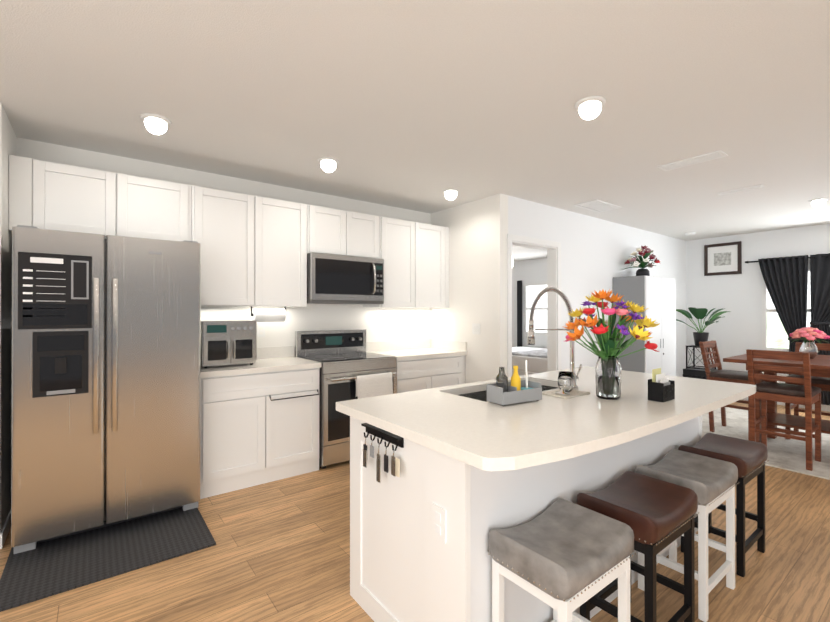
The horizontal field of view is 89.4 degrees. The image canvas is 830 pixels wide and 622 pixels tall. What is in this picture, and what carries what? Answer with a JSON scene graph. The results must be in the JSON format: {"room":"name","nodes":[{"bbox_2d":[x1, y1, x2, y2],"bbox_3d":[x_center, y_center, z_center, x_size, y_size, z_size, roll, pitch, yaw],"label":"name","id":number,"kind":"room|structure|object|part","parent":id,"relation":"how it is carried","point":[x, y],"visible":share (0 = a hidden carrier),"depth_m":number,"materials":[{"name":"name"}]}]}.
{"room":"dining room and kitchen","nodes":[
{"label":"dining room and kitchen","id":0,"kind":"room"},
{"bbox_2d":[0,102,16,532],"bbox_3d":[-2.588,0.082,2.610,0.090,2.550,0.600,0,0,-37],"label":"wall","id":1,"kind":"structure","parent":0,"point":[8,142],"depth_m":2.54,"materials":[{"name":"paint"}]},
{"bbox_2d":[0,510,10,548],"bbox_3d":[-2.541,1.314,2.629,0.012,0.085,0.602,0,0,-37],"label":"baseboard","id":2,"kind":"structure","parent":1,"relation":"attached to","point":[5,530],"depth_m":2.48,"materials":[{"name":"white"}]},
{"bbox_2d":[17,137,430,356],"bbox_3d":[-2.929,0.082,2.802,8.000,2.550,0.120,0,0,-37],"label":"wall","id":3,"kind":"structure","parent":0,"point":[404,324],"depth_m":4.03,"materials":[{"name":"paint"}]},
{"bbox_2d":[9,155,128,238],"bbox_3d":[-2.385,-0.737,2.923,0.606,0.470,0.348,0,0,-37],"label":"upper cabinet","id":4,"kind":"object","parent":3,"relation":"attached to","point":[47,195],"depth_m":2.78,"materials":[{"name":"white wood"}]},
{"bbox_2d":[129,175,192,241],"bbox_3d":[-2.029,-0.737,3.195,0.534,0.470,0.348,0,0,-37],"label":"upper cabinet","id":5,"kind":"object","parent":3,"relation":"attached to","point":[158,209],"depth_m":3.10,"materials":[{"name":"white wood"}]},
{"bbox_2d":[193,185,264,306],"bbox_3d":[-1.604,-0.506,3.518,0.529,0.930,0.348,0,0,-37],"label":"upper cabinet","id":6,"kind":"object","parent":3,"relation":"attached to","point":[255,250],"depth_m":3.39,"materials":[{"name":"white wood"}]},
{"bbox_2d":[251,306,285,321],"bbox_3d":[-1.307,0.029,3.751,0.310,0.136,0.124,0,0,-37],"label":"paper towel holder","id":7,"kind":"object","parent":6,"relation":"attached to","point":[268,314],"visible":0.96,"depth_m":3.70,"materials":[{"name":"white"}]},
{"bbox_2d":[257,324,264,336],"bbox_3d":[-1.420,0.183,3.873,0.070,0.115,0.007,0,0,-37],"label":"outlet","id":8,"kind":"object","parent":3,"relation":"attached to","point":[260,330],"depth_m":3.87,"materials":[{"name":"white plastic"}]},
{"bbox_2d":[265,197,308,306],"bbox_3d":[-1.281,-0.505,3.765,0.529,0.930,0.348,0,0,-37],"label":"upper cabinet","id":9,"kind":"object","parent":3,"relation":"attached to","point":[286,222],"depth_m":3.67,"materials":[{"name":"white wood"}]},
{"bbox_2d":[309,204,352,255],"bbox_3d":[-0.892,-0.747,4.062,0.446,0.445,0.348,0,0,-37],"label":"upper cabinet","id":10,"kind":"object","parent":3,"relation":"attached to","point":[330,229],"depth_m":3.93,"materials":[{"name":"white wood"}]},
{"bbox_2d":[307,253,383,304],"bbox_3d":[-0.724,-0.294,4.108,0.764,0.450,0.473,0,0,-37],"label":"microwave","id":11,"kind":"object","parent":10,"relation":"attached to","point":[341,279],"visible":0.98,"depth_m":3.93,"materials":[{"name":"silver metal"}]},
{"bbox_2d":[257,339,431,358],"bbox_3d":[-0.857,0.391,4.292,2.653,0.100,0.020,0,0,-37],"label":"backsplash","id":12,"kind":"structure","parent":3,"relation":"attached to","point":[270,352],"depth_m":4.60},
{"bbox_2d":[353,212,380,258],"bbox_3d":[-0.634,-0.746,4.259,0.446,0.445,0.348,0,0,-37],"label":"upper cabinet","id":13,"kind":"object","parent":3,"relation":"attached to","point":[366,227],"depth_m":4.17,"materials":[{"name":"white wood"}]},
{"bbox_2d":[363,216,420,307],"bbox_3d":[-0.255,-0.503,4.547,0.504,0.930,0.348,0,0,-37],"label":"upper cabinet","id":14,"kind":"object","parent":3,"relation":"attached to","point":[400,239],"depth_m":4.43,"materials":[{"name":"white wood"}]},
{"bbox_2d":[409,223,448,307],"bbox_3d":[0.073,-0.502,4.797,0.564,0.930,0.348,0,0,-37],"label":"upper cabinet","id":15,"kind":"object","parent":3,"relation":"attached to","point":[434,238],"depth_m":4.70,"materials":[{"name":"white wood"}]},
{"bbox_2d":[0,400,829,621],"bbox_3d":[0.826,1.357,2.822,14.000,0.001,12.700,0,0,-37],"label":"floor","id":16,"kind":"structure","parent":0,"point":[279,551],"depth_m":2.18,"materials":[{"name":"brown wood"}]},
{"bbox_2d":[11,225,200,553],"bbox_3d":[-2.035,0.437,2.841,0.930,1.813,0.841,0,0,-37],"label":"refrigerator","id":17,"kind":"object","parent":16,"relation":"on","point":[106,351],"visible":1,"depth_m":2.50,"materials":[{"name":"silver metal"}]},
{"bbox_2d":[0,507,215,611],"bbox_3d":[-1.724,1.349,2.410,0.935,0.012,0.660,0,0,-37],"label":"kitchen mat","id":18,"kind":"object","parent":16,"relation":"on","point":[45,569],"visible":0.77,"depth_m":2.33,"materials":[{"name":"black rubber"}]},
{"bbox_2d":[200,367,320,498],"bbox_3d":[-1.356,0.919,3.534,0.921,0.880,0.618,0,0,-37],"label":"base cabinet","id":19,"kind":"object","parent":16,"relation":"on","point":[259,421],"depth_m":3.25,"materials":[{"name":"white wood"}]},
{"bbox_2d":[200,355,319,378],"bbox_3d":[-1.355,0.459,3.526,0.932,0.040,0.633,0,0,-37],"label":"countertop","id":20,"kind":"structure","parent":19,"relation":"on","point":[289,363],"depth_m":3.32,"materials":[{"name":"white stone"}]},
{"bbox_2d":[201,320,256,367],"bbox_3d":[-1.544,0.258,3.417,0.400,0.360,0.402,0,0,-37],"label":"toaster oven","id":21,"kind":"object","parent":20,"relation":"on","point":[228,342],"visible":0.98,"depth_m":3.27,"materials":[{"name":"silver metal"}]},
{"bbox_2d":[295,329,396,468],"bbox_3d":[-0.644,0.778,4.001,0.762,1.165,0.704,0,0,-37],"label":"range","id":22,"kind":"object","parent":16,"relation":"on","point":[351,368],"visible":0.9,"depth_m":3.74,"materials":[{"name":"silver metal"}]},
{"bbox_2d":[396,355,464,392],"bbox_3d":[0.004,0.922,4.571,0.944,0.880,0.618,0,0,-37],"label":"base cabinet","id":23,"kind":"object","parent":16,"relation":"on","point":[412,374],"depth_m":4.30,"materials":[{"name":"white wood"}]},
{"bbox_2d":[366,347,466,362],"bbox_3d":[0.008,0.462,4.566,0.946,0.040,0.633,0,0,-37],"label":"countertop","id":24,"kind":"structure","parent":23,"relation":"on","point":[413,352],"depth_m":4.47,"materials":[{"name":"white stone"}]},
{"bbox_2d":[346,382,701,621],"bbox_3d":[0.734,0.916,2.314,2.107,0.880,0.794,0,0,-37],"label":"kitchen island","id":25,"kind":"object","parent":16,"relation":"on","point":[421,520],"depth_m":1.64,"materials":[{"name":"white paint"}]},
{"bbox_3d":[-0.142,0.604,1.755,0.034,0.210,0.285,0,0,-37],"label":"wall-mounted key holder rail","id":26,"kind":"part","parent":25,"relation":"part of","materials":[{"name":"black metal"}]},
{"bbox_2d":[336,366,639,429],"bbox_3d":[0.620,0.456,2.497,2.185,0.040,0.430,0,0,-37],"label":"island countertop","id":27,"kind":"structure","parent":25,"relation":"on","point":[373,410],"depth_m":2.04,"materials":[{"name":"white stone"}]},
{"bbox_2d":[527,286,581,388],"bbox_3d":[0.799,0.147,2.395,0.266,0.576,0.209,0,0,-37],"label":"faucet","id":28,"kind":"object","parent":27,"relation":"on","point":[531,334],"visible":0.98,"depth_m":2.37,"materials":[{"name":"silver metal"}]},
{"bbox_2d":[384,372,755,485],"bbox_3d":[0.952,0.455,2.061,2.185,0.040,0.666,0,0,-37],"label":"island countertop","id":29,"kind":"structure","parent":25,"relation":"on","point":[524,443],"depth_m":1.65,"materials":[{"name":"white stone"}]},
{"bbox_2d":[487,360,541,405],"bbox_3d":[0.478,0.339,2.014,0.250,0.191,0.115,0,0,-30],"label":"sink caddy","id":30,"kind":"object","parent":29,"relation":"on","point":[502,391],"visible":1,"depth_m":1.97,"materials":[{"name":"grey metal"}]},
{"bbox_2d":[542,389,589,398],"bbox_3d":[0.787,0.431,2.200,0.220,0.007,0.155,0,0,-37],"label":"drying mat","id":31,"kind":"object","parent":29,"relation":"on","point":[574,393],"visible":0.65,"depth_m":2.17,"materials":[{"name":"beige fabric"}]},
{"bbox_2d":[555,388,569,394],"bbox_3d":[0.758,0.412,2.156,0.072,0.030,0.070,0,0,-37],"label":"stopper","id":32,"kind":"object","parent":31,"relation":"on","point":[562,391],"visible":0.96,"depth_m":2.14,"materials":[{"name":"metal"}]},
{"bbox_2d":[558,371,573,391],"bbox_3d":[0.805,0.377,2.242,0.084,0.100,0.084,0,0,-37],"label":"glass cup","id":33,"kind":"object","parent":31,"relation":"on","point":[566,380],"visible":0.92,"depth_m":2.21,"materials":[{"name":"white"}]},
{"bbox_2d":[595,355,620,399],"bbox_3d":[0.968,0.327,2.103,0.120,0.215,0.120,0,0,-37],"label":"flower vase","id":34,"kind":"object","parent":29,"relation":"on","point":[608,377],"visible":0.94,"depth_m":2.06,"materials":[{"name":"clear glass"}]},
{"bbox_2d":[562,290,659,358],"bbox_3d":[0.969,0.157,2.087,0.468,0.535,0.443,0,0,-37],"label":"flower bouquet","id":35,"kind":"object","parent":34,"relation":"in","point":[608,337],"visible":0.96,"depth_m":2.05,"materials":[{"name":"multicoloured plant"}]},
{"bbox_2d":[648,368,674,401],"bbox_3d":[1.209,0.359,2.059,0.130,0.150,0.070,0,0,-37],"label":"holder","id":36,"kind":"object","parent":29,"relation":"on","point":[661,388],"visible":1,"depth_m":2.04,"materials":[{"name":"black metal"}]},
{"bbox_2d":[512,347,546,375],"bbox_3d":[2.371,1.072,8.340,1.750,0.600,2.000,0,0,-37],"label":"bed","id":37,"kind":"object","parent":16,"relation":"on","point":[536,358],"visible":0.19,"depth_m":7.49,"materials":[{"name":"white"}]},
{"bbox_2d":[488,498,635,621],"bbox_3d":[0.507,1.051,1.453,0.419,0.606,0.321,0,0,-37],"label":"stool","id":38,"kind":"object","parent":16,"relation":"on","point":[564,559],"visible":1,"depth_m":1.40,"materials":[{"name":"grey fabric"}]},
{"bbox_2d":[576,471,698,621],"bbox_3d":[0.924,1.051,1.746,0.419,0.606,0.321,0,0,-37],"label":"stool","id":39,"kind":"object","parent":16,"relation":"on","point":[656,515],"visible":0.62,"depth_m":1.70,"materials":[{"name":"brown leather"}]},
{"bbox_2d":[613,275,675,375],"bbox_3d":[3.115,0.460,5.677,0.900,1.810,0.433,0,0,-37],"label":"storage cabinet","id":40,"kind":"object","parent":16,"relation":"on","point":[656,296],"visible":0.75,"depth_m":5.43,"materials":[{"name":"grey wood"}]},
{"bbox_2d":[620,245,659,275],"bbox_3d":[3.066,-0.665,5.650,0.633,0.438,0.413,0,0,-37],"label":"arrangement","id":41,"kind":"object","parent":40,"relation":"on","point":[643,262],"visible":0.98,"depth_m":5.59,"materials":[{"name":"multicoloured"}]},
{"bbox_2d":[635,449,737,621],"bbox_3d":[1.330,1.052,2.055,0.419,0.606,0.321,0,0,-37],"label":"stool","id":42,"kind":"object","parent":16,"relation":"on","point":[711,482],"visible":0.69,"depth_m":2.00,"materials":[{"name":"grey fabric"}]},
{"bbox_2d":[682,367,717,379],"bbox_3d":[4.276,1.117,6.265,0.410,0.500,0.360,0,0,-37],"label":"base cabinet","id":43,"kind":"object","parent":16,"relation":"on","point":[694,373],"visible":0.08,"depth_m":6.18,"materials":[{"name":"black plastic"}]},
{"bbox_2d":[686,345,715,368],"bbox_3d":[4.272,0.694,6.270,0.300,0.344,0.300,0,0,-37],"label":"plant stand","id":44,"kind":"object","parent":43,"relation":"on","point":[694,359],"visible":0.65,"depth_m":6.29,"materials":[{"name":"black metal"}]},
{"bbox_2d":[676,307,730,345],"bbox_3d":[4.308,0.233,6.305,0.765,0.575,0.842,0,0,-37],"label":"potted plant","id":45,"kind":"object","parent":44,"relation":"on","point":[700,335],"visible":0.92,"depth_m":6.21,"materials":[{"name":"green plant"}]},
{"bbox_2d":[678,433,768,576],"bbox_3d":[1.735,1.053,2.365,0.419,0.606,0.321,0,0,-37],"label":"stool","id":46,"kind":"object","parent":16,"relation":"on","point":[748,458],"visible":0.73,"depth_m":2.31,"materials":[{"name":"brown leather"}]},
{"bbox_2d":[702,407,829,479],"bbox_3d":[4.338,1.355,4.054,2.420,0.010,3.200,0,0,-37],"label":"dining rug","id":47,"kind":"object","parent":16,"relation":"on","point":[786,454],"depth_m":4.21,"materials":[{"name":"carpet"}]},
{"bbox_2d":[699,340,763,431],"bbox_3d":[3.561,0.851,4.713,0.430,1.000,0.508,0,0,-37],"label":"dining chair","id":48,"kind":"object","parent":47,"relation":"on","point":[724,375],"visible":0.6,"depth_m":4.73,"materials":[{"name":"brown wood"}]},
{"bbox_2d":[723,354,829,442],"bbox_3d":[3.809,0.905,4.041,1.220,0.889,1.060,0,0,-37],"label":"dining table","id":49,"kind":"object","parent":47,"relation":"on","point":[819,365],"visible":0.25,"depth_m":4.05,"materials":[{"name":"brown wood"}]},
{"bbox_2d":[799,340,817,358],"bbox_3d":[3.836,0.375,4.089,0.136,0.170,0.134,0,0,-37],"label":"vase","id":50,"kind":"object","parent":49,"relation":"on","point":[810,347],"visible":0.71,"depth_m":4.05,"materials":[{"name":"clear glass"}]},
{"bbox_2d":[789,327,829,342],"bbox_3d":[3.834,0.294,4.086,0.317,0.272,0.312,0,0,-37],"label":"flower bouquet","id":51,"kind":"object","parent":50,"relation":"in","point":[809,334],"visible":0.9,"depth_m":4.03,"materials":[{"name":"pink plant"}]},
{"bbox_2d":[746,349,821,470],"bbox_3d":[3.333,0.849,3.792,0.508,1.000,0.430,0,0,-37],"label":"dining chair","id":52,"kind":"object","parent":47,"relation":"on","point":[807,394],"visible":0.88,"depth_m":3.71,"materials":[{"name":"brown wood"}]},
{"bbox_2d":[785,342,829,439],"bbox_3d":[4.229,0.851,4.412,0.508,1.000,0.430,0,0,-37],"label":"dining chair","id":53,"kind":"object","parent":47,"relation":"on","point":[823,383],"visible":0.42,"depth_m":4.42,"materials":[{"name":"brown wood"}]},
{"bbox_2d":[0,0,829,261],"bbox_3d":[0.827,-1.243,2.829,14.000,0.100,12.700,0,0,-37],"label":"ceiling","id":54,"kind":"structure","parent":0,"point":[418,105],"depth_m":2.35,"materials":[{"name":"paint"}]},
{"bbox_2d":[140,113,171,126],"bbox_3d":[-1.614,-1.188,2.615,0.170,0.009,0.170,0,0,-37],"label":"recessed light","id":55,"kind":"object","parent":54,"relation":"in","point":[155,120],"visible":0.98,"depth_m":2.60,"materials":[{"name":"white"}]},
{"bbox_2d":[318,157,338,164],"bbox_3d":[-0.687,-1.186,3.328,0.170,0.009,0.170,0,0,-37],"label":"recessed light","id":56,"kind":"object","parent":54,"relation":"in","point":[327,161],"visible":0.96,"depth_m":3.32,"materials":[{"name":"white"}]},
{"bbox_2d":[442,189,458,193],"bbox_3d":[0.356,-1.184,4.155,0.170,0.009,0.170,0,0,-37],"label":"recessed light","id":57,"kind":"object","parent":54,"relation":"in","point":[450,191],"visible":1,"depth_m":4.15,"materials":[{"name":"white"}]},
{"bbox_2d":[574,96,605,111],"bbox_3d":[1.006,-1.189,2.412,0.170,0.009,0.170,0,0,-37],"label":"recessed light","id":58,"kind":"object","parent":54,"relation":"in","point":[590,103],"visible":0.98,"depth_m":2.40,"materials":[{"name":"white"}]},
{"bbox_2d":[573,199,621,211],"bbox_3d":[2.069,-1.183,4.745,0.550,0.008,0.280,0,0,-37],"label":"ceiling vent","id":59,"kind":"object","parent":54,"relation":"in","point":[596,205],"visible":0.96,"depth_m":4.73,"materials":[{"name":"white metal"}]},
{"bbox_2d":[657,150,727,170],"bbox_3d":[2.192,-1.187,3.330,0.160,0.008,0.440,0,0,-37],"label":"ceiling vent","id":60,"kind":"object","parent":54,"relation":"in","point":[696,160],"visible":1,"depth_m":3.31,"materials":[{"name":"white metal"}]},
{"bbox_2d":[716,184,764,194],"bbox_3d":[3.182,-1.185,4.110,0.100,0.008,0.360,0,0,-37],"label":"ceiling vent","id":61,"kind":"object","parent":54,"relation":"in","point":[741,189],"visible":1,"depth_m":4.09,"materials":[{"name":"white metal"}]},
{"bbox_2d":[808,198,829,202],"bbox_3d":[4.317,-1.183,4.485,0.170,0.009,0.170,0,0,-37],"label":"recessed light","id":62,"kind":"object","parent":54,"relation":"in","point":[818,200],"visible":1,"depth_m":4.48,"materials":[{"name":"white"}]},
{"bbox_2d":[431,193,507,383],"bbox_3d":[0.573,0.087,4.707,0.120,2.550,1.100,0,0,-37],"label":"wall","id":63,"kind":"structure","parent":0,"point":[478,231],"depth_m":4.48,"materials":[{"name":"paint"}]},
{"bbox_2d":[432,339,466,350],"bbox_3d":[0.379,0.393,4.843,0.020,0.100,0.603,0,0,-37],"label":"backsplash","id":64,"kind":"structure","parent":63,"relation":"attached to","point":[448,345],"depth_m":4.79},
{"bbox_2d":[472,323,479,334],"bbox_3d":[0.655,0.192,4.493,0.008,0.116,0.116,0,0,-37],"label":"light switch","id":65,"kind":"object","parent":63,"relation":"attached to","point":[475,328],"visible":1,"depth_m":4.50,"materials":[{"name":"white plastic"}]},
{"bbox_2d":[508,195,686,376],"bbox_3d":[2.774,0.090,5.770,4.670,2.550,0.120,0,0,-37],"label":"wall","id":66,"kind":"structure","parent":0,"point":[595,254],"depth_m":5.27,"materials":[{"name":"paint"}]},
{"bbox_2d":[507,234,560,376],"bbox_3d":[1.279,0.286,4.618,0.929,2.152,0.136,0,0,-37],"label":"door frame","id":67,"kind":"structure","parent":66,"relation":"attached to","point":[553,309],"depth_m":4.82,"materials":[{"name":"white wood"}]},
{"bbox_2d":[512,224,829,382],"bbox_3d":[5.287,0.091,6.228,0.120,2.550,12.700,0,0,-37],"label":"wall","id":68,"kind":"structure","parent":0,"point":[736,330],"depth_m":6.57,"materials":[{"name":"paint"}]},
{"bbox_2d":[523,283,546,335],"bbox_3d":[2.859,-0.035,9.344,0.100,1.180,1.060,0,0,-37],"label":"bedroom window","id":69,"kind":"structure","parent":68,"relation":"in","point":[531,291],"depth_m":9.52,"materials":[{"name":"white glass"}]},
{"bbox_2d":[517,280,521,346],"bbox_3d":[2.425,0.211,9.723,0.037,1.830,0.133,0,0,-37],"label":"curtain","id":70,"kind":"object","parent":69,"relation":"hanging from","point":[519,313],"visible":0.73,"depth_m":9.72,"materials":[{"name":"fabric"}]},
{"bbox_2d":[704,241,741,275],"bbox_3d":[4.872,-0.822,6.650,0.029,0.500,0.490,0,0,-37],"label":"picture frame","id":71,"kind":"object","parent":68,"relation":"attached to","point":[723,259],"visible":0.98,"depth_m":6.64,"materials":[{"name":"grey wood"}]},
{"bbox_2d":[741,397,829,411],"bbox_3d":[6.826,1.318,4.097,0.011,0.085,7.450,0,0,-37],"label":"baseboard","id":72,"kind":"structure","parent":68,"relation":"attached to","point":[823,407],"depth_m":5.81,"materials":[{"name":"white"}]},
{"bbox_2d":[762,268,810,351],"bbox_3d":[5.758,0.007,5.544,0.100,1.225,1.900,0,0,-37],"label":"dining room window","id":73,"kind":"structure","parent":68,"relation":"in","point":[775,337],"depth_m":6.21,"materials":[{"name":"white glass"}]},
{"bbox_2d":[745,255,828,262],"bbox_3d":[5.692,-0.740,5.521,0.094,0.038,2.180,0,0,-37],"label":"curtain rod","id":74,"kind":"object","parent":68,"relation":"attached to","point":[785,259],"visible":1,"depth_m":5.99,"materials":[{"name":"black metal"}]},
{"bbox_2d":[758,255,807,374],"bbox_3d":[5.273,0.246,6.022,0.063,2.040,0.553,0,0,-37],"label":"panel","id":75,"kind":"object","parent":74,"relation":"hanging from","point":[786,281],"visible":0.58,"depth_m":5.96,"materials":[{"name":"fabric"}]},
{"bbox_2d":[810,253,829,404],"bbox_3d":[5.734,0.244,5.418,0.063,2.041,1.072,0,0,-37],"label":"panel","id":76,"kind":"object","parent":74,"relation":"hanging from","point":[820,284],"visible":0.42,"depth_m":5.70,"materials":[{"name":"fabric"}]},
{"bbox_2d":[788,322,829,340],"bbox_3d":[5.424,0.280,5.785,0.040,0.268,0.430,0,0,-37],"label":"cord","id":77,"kind":"object","parent":76,"relation":"attached to","point":[821,323],"visible":0.65,"depth_m":5.71,"materials":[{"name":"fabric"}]}
]}

